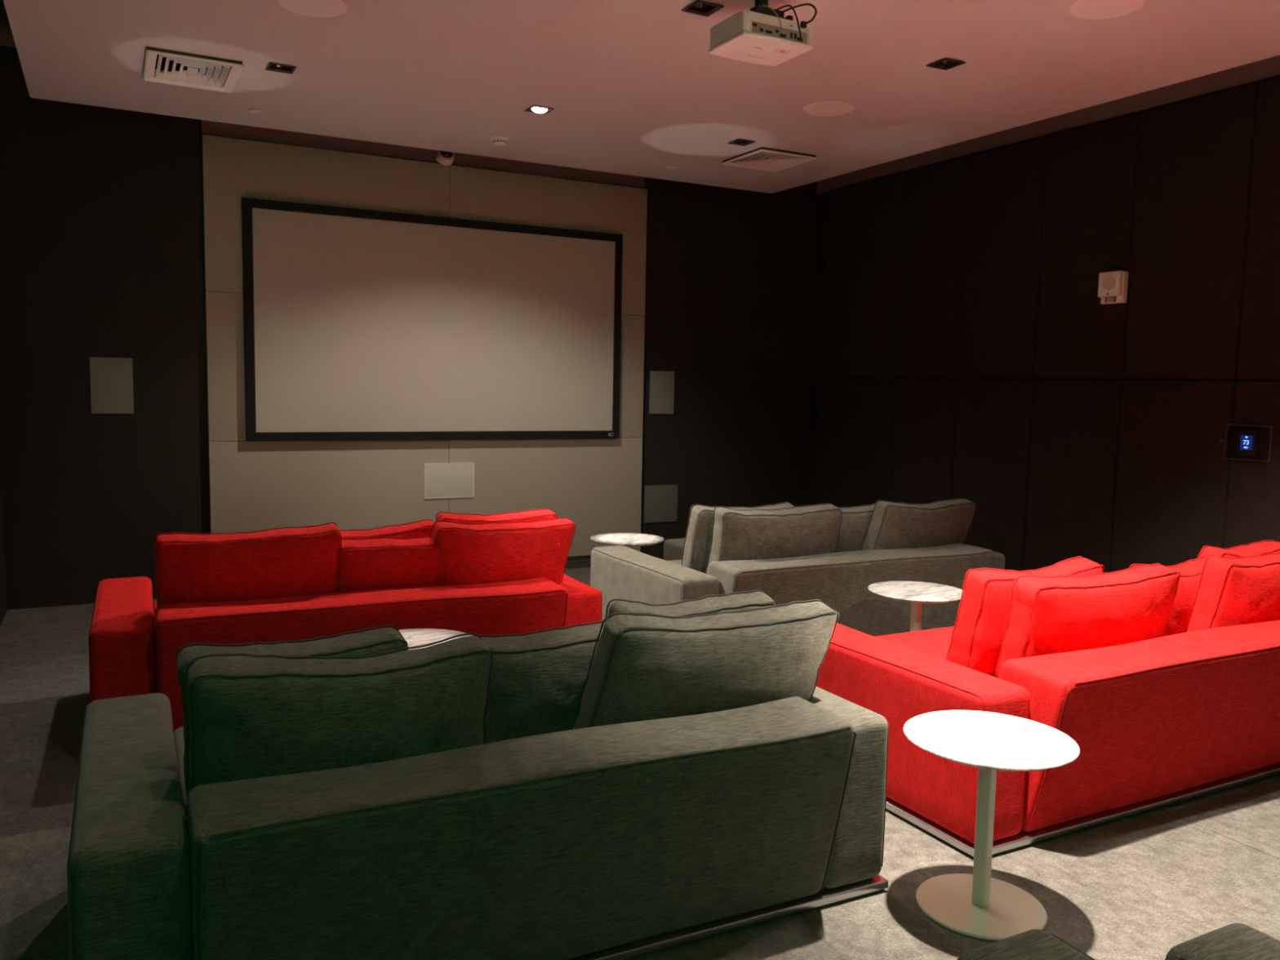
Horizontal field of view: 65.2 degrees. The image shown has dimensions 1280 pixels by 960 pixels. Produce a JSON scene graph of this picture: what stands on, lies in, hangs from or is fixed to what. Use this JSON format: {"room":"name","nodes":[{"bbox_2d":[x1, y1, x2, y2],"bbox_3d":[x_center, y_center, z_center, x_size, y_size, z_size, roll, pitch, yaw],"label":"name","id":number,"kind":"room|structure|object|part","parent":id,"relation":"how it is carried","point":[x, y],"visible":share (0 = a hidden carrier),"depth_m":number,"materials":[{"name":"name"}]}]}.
{"room":"home theater","nodes":[
{"label":"home theater","id":0,"kind":"room"},
{"bbox_2d":[0,442,7,626],"bbox_3d":[-1.763,-0.463,1.891,0.120,3.600,10.460,-2,6,-28],"label":"wall","id":1,"kind":"structure","parent":0,"point":[3,601],"depth_m":6.41,"materials":[{"name":"black"}]},
{"bbox_2d":[0,0,16,48],"bbox_3d":[1.191,-2.396,3.263,6.730,0.100,10.460,-2,6,-28],"label":"ceiling","id":2,"kind":"structure","parent":0,"point":[6,39],"depth_m":6.01,"materials":[{"name":"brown paint"}]},
{"bbox_2d":[0,45,818,609],"bbox_3d":[-1.255,-1.029,7.963,6.530,3.600,0.160,-2,6,-28],"label":"wall","id":3,"kind":"structure","parent":0,"point":[121,234],"depth_m":7.10,"materials":[{"name":"black"}]},
{"bbox_2d":[89,356,133,413],"bbox_3d":[-3.559,-0.636,6.747,0.255,0.375,0.012,-2,6,-28],"label":"wall speaker","id":4,"kind":"object","parent":3,"relation":"attached to","point":[111,378],"visible":1,"depth_m":6.74,"materials":[{"name":"grey fabric"}]},
{"bbox_3d":[-2.260,-0.814,7.393,1.729,1.038,0.060,-2,6,-28],"label":"cladding panel","id":5,"kind":"part","parent":3,"relation":"part of","materials":[{"name":"beige paint"}]},
{"bbox_3d":[-2.241,-1.857,7.294,1.729,1.051,0.060,-2,6,-28],"label":"cladding panel","id":6,"kind":"part","parent":3,"relation":"part of","materials":[{"name":"beige paint"}]},
{"bbox_3d":[-2.280,0.200,7.489,1.729,0.993,0.060,-2,6,-28],"label":"cladding panel","id":7,"kind":"part","parent":3,"relation":"part of","materials":[{"name":"beige paint"}]},
{"bbox_2d":[241,197,622,441],"bbox_3d":[-1.473,-1.155,7.704,2.945,1.685,0.068,-2,6,-28],"label":"projection screen","id":8,"kind":"object","parent":3,"relation":"attached to","point":[360,324],"visible":1,"depth_m":7.60,"materials":[{"name":"white fabric"}]},
{"bbox_2d":[435,150,454,165],"bbox_3d":[-1.478,-2.463,7.600,0.144,0.148,0.130,-2,6,-28],"label":"dome camera","id":9,"kind":"object","parent":3,"relation":"attached to","point":[443,157],"visible":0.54,"depth_m":7.56,"materials":[{"name":"white plastic"}]},
{"bbox_2d":[424,462,474,498],"bbox_3d":[-1.494,0.005,7.846,0.398,0.272,0.012,-2,6,-28],"label":"speaker","id":10,"kind":"object","parent":3,"relation":"attached to","point":[449,480],"visible":1,"depth_m":7.84},
{"bbox_3d":[-0.757,0.152,8.295,1.712,0.993,0.060,-2,6,-28],"label":"cladding panel","id":11,"kind":"part","parent":3,"relation":"part of","materials":[{"name":"beige paint"}]},
{"bbox_3d":[-0.718,-1.905,8.100,1.712,1.051,0.060,-2,6,-28],"label":"cladding panel","id":12,"kind":"part","parent":3,"relation":"part of","materials":[{"name":"beige paint"}]},
{"bbox_2d":[564,555,591,568],"bbox_3d":[-1.537,0.725,7.951,3.444,0.100,0.040,-2,6,-28],"label":"baseboard","id":13,"kind":"structure","parent":3,"relation":"attached to","point":[584,561],"depth_m":8.47,"materials":[{"name":"brown"}]},
{"bbox_3d":[-0.738,-0.862,8.199,1.712,1.038,0.060,-2,6,-28],"label":"cladding panel","id":14,"kind":"part","parent":3,"relation":"part of","materials":[{"name":"beige paint"}]},
{"bbox_2d":[644,484,677,523],"bbox_3d":[0.184,0.207,8.830,0.330,0.328,0.012,-2,6,-28],"label":"wall speaker","id":15,"kind":"object","parent":3,"relation":"in","point":[660,501],"visible":1,"depth_m":8.82,"materials":[{"name":"grey fabric"}]},
{"bbox_2d":[648,370,674,413],"bbox_3d":[0.190,-0.764,8.731,0.240,0.370,0.012,-2,6,-28],"label":"wall speaker","id":16,"kind":"object","parent":3,"relation":"attached to","point":[661,393],"visible":1,"depth_m":8.72,"materials":[{"name":"grey fabric"}]},
{"bbox_2d":[0,567,1279,959],"bbox_3d":[1.122,1.287,3.612,6.730,0.100,10.460,-2,6,-28],"label":"floor","id":17,"kind":"structure","parent":0,"point":[1141,886],"depth_m":3.26,"materials":[{"name":"carpet"}]},
{"bbox_2d":[88,574,602,733],"bbox_3d":[-1.389,0.761,4.843,2.208,0.620,1.291,-2,6,-27],"label":"sofa","id":18,"kind":"object","parent":17,"relation":"on","point":[134,645],"visible":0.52,"depth_m":4.19,"materials":[{"name":"red fabric"}]},
{"bbox_3d":[-2.294,0.790,4.458,0.240,0.525,1.150,-2,6,-27],"label":"armrest","id":19,"kind":"part","parent":18,"relation":"part of","materials":[{"name":"red fabric"}]},
{"bbox_2d":[153,600,156,646],"bbox_3d":[-1.858,0.694,4.815,0.855,0.168,0.910,-2,6,-27],"label":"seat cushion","id":20,"kind":"object","parent":18,"relation":"on","point":[155,603],"depth_m":4.87,"materials":[{"name":"red fabric"}]},
{"bbox_2d":[154,522,342,606],"bbox_3d":[-1.702,0.437,4.375,0.754,0.480,0.249,-1,6,-24],"label":"cushion","id":21,"kind":"object","parent":18,"relation":"on","point":[290,562],"visible":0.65,"depth_m":4.26,"materials":[{"name":"red fabric"}]},
{"bbox_2d":[309,519,435,540],"bbox_3d":[-1.292,0.420,4.829,0.619,0.444,0.239,-1,6,-24],"label":"cushion","id":22,"kind":"object","parent":18,"relation":"on","point":[424,528],"visible":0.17,"depth_m":4.79,"materials":[{"name":"red fabric"}]},
{"bbox_2d":[337,536,439,592],"bbox_3d":[-1.178,0.459,4.663,0.499,0.400,0.247,-2,6,-29],"label":"cushion","id":23,"kind":"object","parent":18,"relation":"on","point":[371,563],"visible":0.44,"depth_m":4.55,"materials":[{"name":"red fabric"}]},
{"bbox_2d":[435,508,558,524],"bbox_3d":[-0.736,0.386,5.077,0.618,0.477,0.255,-1,6,-24],"label":"cushion","id":24,"kind":"object","parent":18,"relation":"on","point":[539,514],"visible":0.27,"depth_m":5.00,"materials":[{"name":"red fabric"}]},
{"bbox_2d":[429,517,576,586],"bbox_3d":[-0.695,0.414,4.880,0.765,0.462,0.245,-1,6,-24],"label":"cushion","id":25,"kind":"object","parent":18,"relation":"on","point":[510,551],"visible":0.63,"depth_m":4.77,"materials":[{"name":"red fabric"}]},
{"bbox_3d":[-0.537,0.741,5.334,0.240,0.524,1.150,-2,6,-27],"label":"armrest","id":26,"kind":"part","parent":18,"relation":"part of","materials":[{"name":"red fabric"}]},
{"bbox_2d":[399,628,472,649],"bbox_3d":[-0.880,0.903,3.927,0.494,0.530,0.494,-3,7,-39],"label":"side table","id":27,"kind":"object","parent":17,"relation":"on","point":[413,637],"visible":0.09,"depth_m":4.03,"materials":[{"name":"white stone"}]},
{"bbox_2d":[66,685,888,959],"bbox_3d":[-0.444,0.950,3.036,2.208,0.620,1.291,-2,6,-27],"label":"sofa","id":28,"kind":"object","parent":17,"relation":"on","point":[626,840],"visible":0.78,"depth_m":2.46,"materials":[{"name":"grey fabric"}]},
{"bbox_3d":[-1.344,0.980,2.642,0.240,0.525,1.150,-2,6,-27],"label":"armrest","id":29,"kind":"part","parent":28,"relation":"part of","materials":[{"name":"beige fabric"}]},
{"bbox_2d":[173,726,187,831],"bbox_3d":[-0.912,0.883,3.003,0.855,0.168,0.910,-2,6,-27],"label":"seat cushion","id":30,"kind":"object","parent":28,"relation":"on","point":[179,733],"depth_m":2.95,"materials":[{"name":"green fabric"}]},
{"bbox_2d":[176,624,408,801],"bbox_3d":[-0.923,0.628,2.700,0.587,0.439,0.244,-1,6,-24],"label":"cushion","id":31,"kind":"object","parent":28,"relation":"on","point":[379,641],"visible":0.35,"depth_m":2.64,"materials":[{"name":"beige fabric"}]},
{"bbox_2d":[186,632,493,791],"bbox_3d":[-0.758,0.637,2.570,0.741,0.456,0.246,-2,6,-30],"label":"cushion","id":32,"kind":"object","parent":28,"relation":"on","point":[250,717],"visible":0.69,"depth_m":2.45,"materials":[{"name":"beige fabric"}]},
{"bbox_2d":[475,618,608,743],"bbox_3d":[-0.272,0.633,3.013,0.493,0.403,0.242,-1,6,-25],"label":"cushion","id":33,"kind":"object","parent":28,"relation":"on","point":[537,680],"visible":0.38,"depth_m":2.89,"materials":[{"name":"beige fabric"}]},
{"bbox_2d":[604,589,777,622],"bbox_3d":[0.150,0.590,3.251,0.593,0.459,0.247,-1,6,-23],"label":"cushion","id":34,"kind":"object","parent":28,"relation":"on","point":[714,603],"visible":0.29,"depth_m":3.19,"materials":[{"name":"beige fabric"}]},
{"bbox_2d":[569,599,839,729],"bbox_3d":[0.206,0.604,3.058,0.866,0.460,0.248,-1,6,-25],"label":"cushion","id":35,"kind":"object","parent":28,"relation":"on","point":[644,668],"visible":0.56,"depth_m":2.93,"materials":[{"name":"beige fabric"}]},
{"bbox_3d":[0.404,0.928,3.536,0.240,0.524,1.150,-2,6,-27],"label":"armrest","id":36,"kind":"part","parent":28,"relation":"part of","materials":[{"name":"beige fabric"}]},
{"bbox_2d":[590,533,664,548],"bbox_3d":[-0.090,0.653,6.717,0.494,0.530,0.494,3,6,22],"label":"side table","id":37,"kind":"object","parent":17,"relation":"on","point":[627,540],"visible":0.51,"depth_m":6.64,"materials":[{"name":"white stone"}]},
{"bbox_2d":[663,537,686,560],"bbox_3d":[0.719,0.667,7.338,0.860,0.415,0.760,-2,6,-28],"label":"ottoman","id":38,"kind":"object","parent":17,"relation":"on","point":[673,548],"visible":0.04,"depth_m":7.33,"materials":[{"name":"beige fabric"}]},
{"bbox_2d":[590,542,1004,636],"bbox_3d":[1.004,0.684,6.133,2.328,0.619,1.291,-2,6,-28],"label":"sofa","id":39,"kind":"object","parent":17,"relation":"on","point":[842,580],"visible":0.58,"depth_m":5.58,"materials":[{"name":"grey fabric"}]},
{"bbox_3d":[0.054,0.716,5.703,0.240,0.525,1.150,-2,6,-28],"label":"armrest","id":40,"kind":"part","parent":39,"relation":"part of","materials":[{"name":"beige fabric"}]},
{"bbox_2d":[668,559,683,564],"bbox_3d":[0.509,0.618,6.082,0.915,0.168,0.910,-2,6,-28],"label":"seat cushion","id":41,"kind":"object","parent":39,"relation":"on","point":[678,562],"depth_m":6.33,"materials":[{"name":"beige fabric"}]},
{"bbox_2d":[681,502,796,573],"bbox_3d":[0.578,0.354,5.822,0.700,0.452,0.255,-2,6,-32],"label":"cushion","id":42,"kind":"object","parent":39,"relation":"on","point":[696,549],"visible":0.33,"depth_m":5.63,"materials":[{"name":"beige fabric"}]},
{"bbox_2d":[705,502,842,573],"bbox_3d":[0.764,0.363,5.696,0.826,0.464,0.244,-2,6,-29],"label":"cushion","id":43,"kind":"object","parent":39,"relation":"on","point":[808,530],"visible":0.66,"depth_m":5.56,"materials":[{"name":"beige fabric"}]},
{"bbox_3d":[1.212,0.707,5.738,1.842,0.581,0.399,-2,6,-28],"label":"backrest","id":44,"kind":"part","parent":39,"relation":"part of","materials":[{"name":"beige fabric"}]},
{"bbox_2d":[834,502,876,552],"bbox_3d":[1.272,0.353,6.168,0.577,0.417,0.256,-3,6,-34],"label":"cushion","id":45,"kind":"object","parent":39,"relation":"on","point":[855,522],"visible":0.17,"depth_m":6.05,"materials":[{"name":"beige fabric"}]},
{"bbox_2d":[861,497,977,550],"bbox_3d":[1.718,0.339,6.199,0.800,0.456,0.248,-2,6,-25],"label":"cushion","id":46,"kind":"object","parent":39,"relation":"on","point":[893,525],"visible":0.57,"depth_m":6.06,"materials":[{"name":"beige fabric"}]},
{"bbox_3d":[1.900,0.660,6.669,0.240,0.524,1.150,-2,6,-28],"label":"armrest","id":47,"kind":"part","parent":39,"relation":"part of","materials":[{"name":"beige fabric"}]},
{"bbox_2d":[867,581,964,631],"bbox_3d":[1.417,0.830,5.155,0.494,0.530,0.494,-3,6,-34],"label":"side table","id":48,"kind":"object","parent":17,"relation":"on","point":[916,593],"visible":0.49,"depth_m":5.12,"materials":[{"name":"white stone"}]},
{"bbox_3d":[1.416,0.834,5.155,0.042,0.502,0.042,-3,6,-34],"label":"stem","id":49,"kind":"part","parent":48,"relation":"part of","materials":[{"name":"beige paint"}]},
{"bbox_2d":[903,710,1079,941],"bbox_3d":[1.032,1.027,2.996,0.494,0.530,0.494,6,8,45],"label":"side table","id":50,"kind":"object","parent":17,"relation":"on","point":[979,905],"visible":0.98,"depth_m":2.98,"materials":[{"name":"white stone"}]},
{"bbox_3d":[1.032,1.031,2.996,0.042,0.502,0.042,6,8,45],"label":"stem","id":51,"kind":"part","parent":50,"relation":"part of","materials":[{"name":"beige paint"}]},
{"bbox_2d":[956,928,1095,959],"bbox_3d":[0.159,1.165,0.891,2.008,0.619,1.291,-2,6,-28],"label":"sofa","id":52,"kind":"object","parent":17,"relation":"on","point":[1034,944],"visible":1,"depth_m":1.78,"materials":[{"name":"grey fabric"}]},
{"bbox_2d":[814,619,1279,857],"bbox_3d":[2.026,0.873,4.348,2.608,0.619,1.291,-2,6,-28],"label":"sofa","id":53,"kind":"object","parent":17,"relation":"on","point":[1157,722],"visible":0.66,"depth_m":3.58,"materials":[{"name":"red fabric"}]},
{"bbox_3d":[0.955,0.909,3.847,0.240,0.525,1.150,-2,6,-28],"label":"armrest","id":54,"kind":"part","parent":53,"relation":"part of","materials":[{"name":"red fabric"}]},
{"bbox_2d":[875,626,997,677],"bbox_3d":[1.470,0.809,4.261,1.055,0.168,0.910,-2,6,-28],"label":"seat cushion","id":55,"kind":"object","parent":53,"relation":"on","point":[935,642],"depth_m":4.43,"materials":[{"name":"red fabric"}]},
{"bbox_2d":[946,555,1104,675],"bbox_3d":[1.539,0.546,4.002,0.676,0.451,0.244,-2,6,-30],"label":"cushion","id":56,"kind":"object","parent":53,"relation":"on","point":[980,628],"visible":0.5,"depth_m":3.82,"materials":[{"name":"red fabric"}]},
{"bbox_2d":[994,563,1180,678],"bbox_3d":[1.746,0.562,3.891,0.847,0.443,0.251,-2,6,-26],"label":"cushion","id":57,"kind":"object","parent":53,"relation":"on","point":[1046,615],"visible":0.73,"depth_m":3.73,"materials":[{"name":"red fabric"}]},
{"bbox_3d":[2.236,0.895,3.954,2.122,0.581,0.399,-2,6,-28],"label":"backrest","id":58,"kind":"part","parent":53,"relation":"part of","materials":[{"name":"red fabric"}]},
{"bbox_2d":[1128,557,1205,635],"bbox_3d":[2.298,0.548,4.365,0.524,0.399,0.243,-2,6,-29],"label":"cushion","id":59,"kind":"object","parent":53,"relation":"on","point":[1190,571],"visible":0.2,"depth_m":4.25,"materials":[{"name":"red fabric"}]},
{"bbox_2d":[1185,551,1279,632],"bbox_3d":[2.727,0.527,4.409,0.823,0.454,0.249,-2,6,-26],"label":"cushion","id":60,"kind":"object","parent":53,"relation":"on","point":[1242,590],"visible":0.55,"depth_m":4.20,"materials":[{"name":"red fabric"}]},
{"bbox_2d":[1196,540,1279,559],"bbox_3d":[2.773,0.509,4.653,0.580,0.445,0.244,-1,6,-25],"label":"cushion","id":61,"kind":"object","parent":53,"relation":"on","point":[1260,548],"visible":0.24,"depth_m":4.58,"materials":[{"name":"red fabric"}]},
{"bbox_2d":[1164,923,1279,959],"bbox_3d":[2.201,1.117,1.798,2.208,0.620,1.291,-2,6,-28],"label":"sofa","id":62,"kind":"object","parent":17,"relation":"on","point":[1233,941],"visible":1,"depth_m":1.81,"materials":[{"name":"grey fabric"}]},
{"bbox_2d":[3,0,1279,193],"bbox_3d":[1.019,-1.986,2.984,5.422,0.130,9.755,-2,6,-28],"label":"ceiling","id":63,"kind":"structure","parent":0,"point":[633,87],"depth_m":5.24,"materials":[{"name":"white paint"}]},
{"bbox_2d":[142,46,244,93],"bbox_3d":[-2.408,-2.257,5.377,0.460,0.150,0.560,-2,6,-28],"label":"ceiling vent","id":64,"kind":"object","parent":63,"relation":"in","point":[161,65],"visible":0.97,"depth_m":5.41,"materials":[{"name":"white metal"}]},
{"bbox_3d":[-2.409,-2.194,5.383,0.052,0.006,0.152,-2,6,-28],"label":"plate","id":65,"kind":"part","parent":64,"relation":"part of","materials":[{"name":"white metal"}]},
{"bbox_2d":[248,108,262,113],"bbox_3d":[-2.382,-2.285,6.200,0.080,0.012,0.080,-2,6,-28],"label":"cap","id":66,"kind":"object","parent":63,"relation":"attached to","point":[251,110],"visible":1,"depth_m":6.19,"materials":[{"name":"white plastic"}]},
{"bbox_2d":[265,62,296,74],"bbox_3d":[-1.911,-2.229,5.325,0.136,0.078,0.136,-2,6,-28],"label":"recessed light","id":67,"kind":"object","parent":63,"relation":"in","point":[271,65],"visible":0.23,"depth_m":5.36,"materials":[{"name":"brown metal"}]},
{"bbox_2d":[277,0,348,17],"bbox_3d":[-1.445,-2.100,4.425,0.298,0.008,0.298,-2,6,-28],"label":"ceiling speaker","id":68,"kind":"object","parent":63,"relation":"attached to","point":[313,8],"visible":1,"depth_m":4.45,"materials":[{"name":"white plastic"}]},
{"bbox_2d":[491,136,508,145],"bbox_3d":[-0.950,-2.296,6.787,0.116,0.044,0.116,-2,6,-28],"label":"smoke detector","id":69,"kind":"object","parent":63,"relation":"attached to","point":[497,140],"visible":1,"depth_m":6.75,"materials":[{"name":"white plastic"}]},
{"bbox_2d":[524,105,554,114],"bbox_3d":[-0.607,-2.268,6.039,0.136,0.086,0.136,-2,6,-28],"label":"recessed light","id":70,"kind":"object","parent":63,"relation":"in","point":[539,109],"visible":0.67,"depth_m":6.06,"materials":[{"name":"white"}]},
{"bbox_2d":[665,165,675,169],"bbox_3d":[0.231,-2.367,7.589,0.080,0.012,0.080,-2,6,-28],"label":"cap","id":71,"kind":"object","parent":63,"relation":"attached to","point":[669,167],"visible":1,"depth_m":7.57,"materials":[{"name":"white plastic"}]},
{"bbox_2d":[681,0,724,17],"bbox_3d":[0.274,-2.097,4.370,0.136,0.078,0.136,-2,6,-28],"label":"recessed light","id":72,"kind":"object","parent":63,"relation":"in","point":[699,6],"visible":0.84,"depth_m":4.41,"materials":[{"name":"brown metal"}]},
{"bbox_2d":[727,138,755,146],"bbox_3d":[0.687,-2.315,6.752,0.136,0.078,0.136,-2,6,-28],"label":"recessed light","id":73,"kind":"object","parent":63,"relation":"in","point":[743,142],"visible":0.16,"depth_m":6.79,"materials":[{"name":"brown metal"}]},
{"bbox_2d":[708,0,817,66],"bbox_3d":[0.510,-1.914,4.156,0.346,0.254,0.329,-2,6,-28],"label":"projector","id":74,"kind":"object","parent":63,"relation":"hanging from","point":[760,34],"visible":1,"depth_m":4.10,"materials":[{"name":"white plastic"}]},
{"bbox_3d":[0.497,-1.798,4.187,0.346,0.012,0.284,-2,6,-28],"label":"plate","id":75,"kind":"part","parent":74,"relation":"part of","materials":[{"name":"white plastic"}]},
{"bbox_3d":[0.568,-1.815,4.066,0.280,0.044,0.005,-2,6,-28],"label":"connector panel","id":76,"kind":"part","parent":74,"relation":"part of","materials":[{"name":"grey plastic"}]},
{"bbox_3d":[0.569,-1.816,4.064,0.284,0.052,0.006,-2,6,-28],"label":"connector frame","id":77,"kind":"part","parent":74,"relation":"part of","materials":[{"name":"white plastic"}]},
{"bbox_2d":[779,33,786,37],"bbox_3d":[0.581,-1.807,4.071,0.030,0.012,0.004,-2,6,-28],"label":"socket","id":78,"kind":"object","parent":74,"relation":"attached to","point":[781,35],"depth_m":4.07,"materials":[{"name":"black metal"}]},
{"bbox_2d":[720,146,817,172],"bbox_3d":[0.928,-2.369,7.217,0.480,0.150,0.520,-2,6,-28],"label":"ceiling vent","id":79,"kind":"object","parent":63,"relation":"in","point":[762,158],"visible":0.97,"depth_m":7.20,"materials":[{"name":"white metal"}]},
{"bbox_3d":[0.927,-2.305,7.223,0.072,0.006,0.112,-2,6,-28],"label":"plate","id":80,"kind":"part","parent":79,"relation":"part of","materials":[{"name":"white metal"}]},
{"bbox_2d":[803,101,854,115],"bbox_3d":[1.115,-2.193,5.918,0.298,0.008,0.298,-2,6,-28],"label":"ceiling speaker","id":81,"kind":"object","parent":63,"relation":"attached to","point":[826,108],"visible":1,"depth_m":5.90,"materials":[{"name":"white plastic"}]},
{"bbox_2d":[925,57,965,70],"bbox_3d":[1.546,-2.138,5.055,0.136,0.078,0.136,-2,6,-28],"label":"recessed light","id":82,"kind":"object","parent":63,"relation":"in","point":[945,62],"visible":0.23,"depth_m":5.09,"materials":[{"name":"brown metal"}]},
{"bbox_2d":[1068,0,1145,19],"bbox_3d":[1.989,-2.020,4.268,0.298,0.008,0.298,-2,6,-28],"label":"ceiling speaker","id":83,"kind":"object","parent":63,"relation":"attached to","point":[1082,9],"visible":1,"depth_m":4.29,"materials":[{"name":"white plastic"}]},
{"bbox_2d":[808,54,1279,574],"bbox_3d":[4.056,-0.646,4.973,0.164,3.600,10.460,-2,6,-28],"label":"wall","id":84,"kind":"structure","parent":0,"point":[966,344],"depth_m":6.86,"materials":[{"name":"black"}]},
{"bbox_3d":[1.917,-0.119,8.937,0.064,1.565,1.003,-2,6,-28],"label":"padded panel","id":85,"kind":"part","parent":84,"relation":"part of","materials":[{"name":"fabric"}]},
{"bbox_3d":[1.948,-1.748,8.783,0.064,1.693,1.003,-2,6,-28],"label":"padded panel","id":86,"kind":"part","parent":84,"relation":"part of","materials":[{"name":"fabric"}]},
{"bbox_3d":[2.315,-0.041,8.190,0.064,1.565,0.689,-2,6,-28],"label":"padded panel","id":87,"kind":"part","parent":84,"relation":"part of","materials":[{"name":"fabric"}]},
{"bbox_3d":[2.346,-1.670,8.036,0.064,1.693,0.689,-2,6,-28],"label":"padded panel","id":88,"kind":"part","parent":84,"relation":"part of","materials":[{"name":"fabric"}]},
{"bbox_3d":[2.648,0.024,7.566,0.064,1.565,0.724,-2,6,-28],"label":"padded panel","id":89,"kind":"part","parent":84,"relation":"part of","materials":[{"name":"fabric"}]},
{"bbox_3d":[2.679,-1.604,7.411,0.064,1.693,0.724,-2,6,-28],"label":"padded panel","id":90,"kind":"part","parent":84,"relation":"part of","materials":[{"name":"fabric"}]},
{"bbox_3d":[2.985,0.090,6.933,0.064,1.565,0.708,-2,6,-28],"label":"padded panel","id":91,"kind":"part","parent":84,"relation":"part of","materials":[{"name":"fabric"}]},
{"bbox_3d":[3.016,-1.538,6.779,0.064,1.693,0.708,-2,6,-28],"label":"padded panel","id":92,"kind":"part","parent":84,"relation":"part of","materials":[{"name":"fabric"}]},
{"bbox_2d":[1097,271,1128,304],"bbox_3d":[3.080,-1.254,6.524,0.081,0.202,0.166,-2,6,-28],"label":"fire alarm","id":93,"kind":"object","parent":84,"relation":"attached to","point":[1113,286],"visible":1,"depth_m":6.49,"materials":[{"name":"white plastic"}]},
{"bbox_2d":[1102,275,1115,289],"bbox_3d":[3.048,-1.284,6.503,0.005,0.096,0.096,-2,6,-28],"label":"grille","id":94,"kind":"object","parent":93,"relation":"attached to","point":[1108,281],"depth_m":6.50,"materials":[{"name":"beige plastic"}]},
{"bbox_3d":[3.327,0.158,6.291,0.064,1.565,0.744,-2,6,-28],"label":"padded panel","id":95,"kind":"part","parent":84,"relation":"part of","materials":[{"name":"fabric"}]},
{"bbox_3d":[3.358,-1.471,6.137,0.064,1.693,0.744,-2,6,-28],"label":"padded panel","id":96,"kind":"part","parent":84,"relation":"part of","materials":[{"name":"fabric"}]},
{"bbox_2d":[1220,423,1273,462],"bbox_3d":[3.505,-0.217,5.804,0.060,0.204,0.281,-2,6,-28],"label":"thermostat","id":97,"kind":"object","parent":84,"relation":"attached to","point":[1239,442],"visible":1,"depth_m":5.76,"materials":[{"name":"black plastic"}]},
{"bbox_3d":[3.671,0.225,5.645,0.064,1.565,0.718,-2,6,-28],"label":"padded panel","id":98,"kind":"part","parent":84,"relation":"part of","materials":[{"name":"fabric"}]},
{"bbox_3d":[3.702,-1.403,5.491,0.064,1.693,0.718,-2,6,-28],"label":"padded panel","id":99,"kind":"part","parent":84,"relation":"part of","materials":[{"name":"fabric"}]}
]}

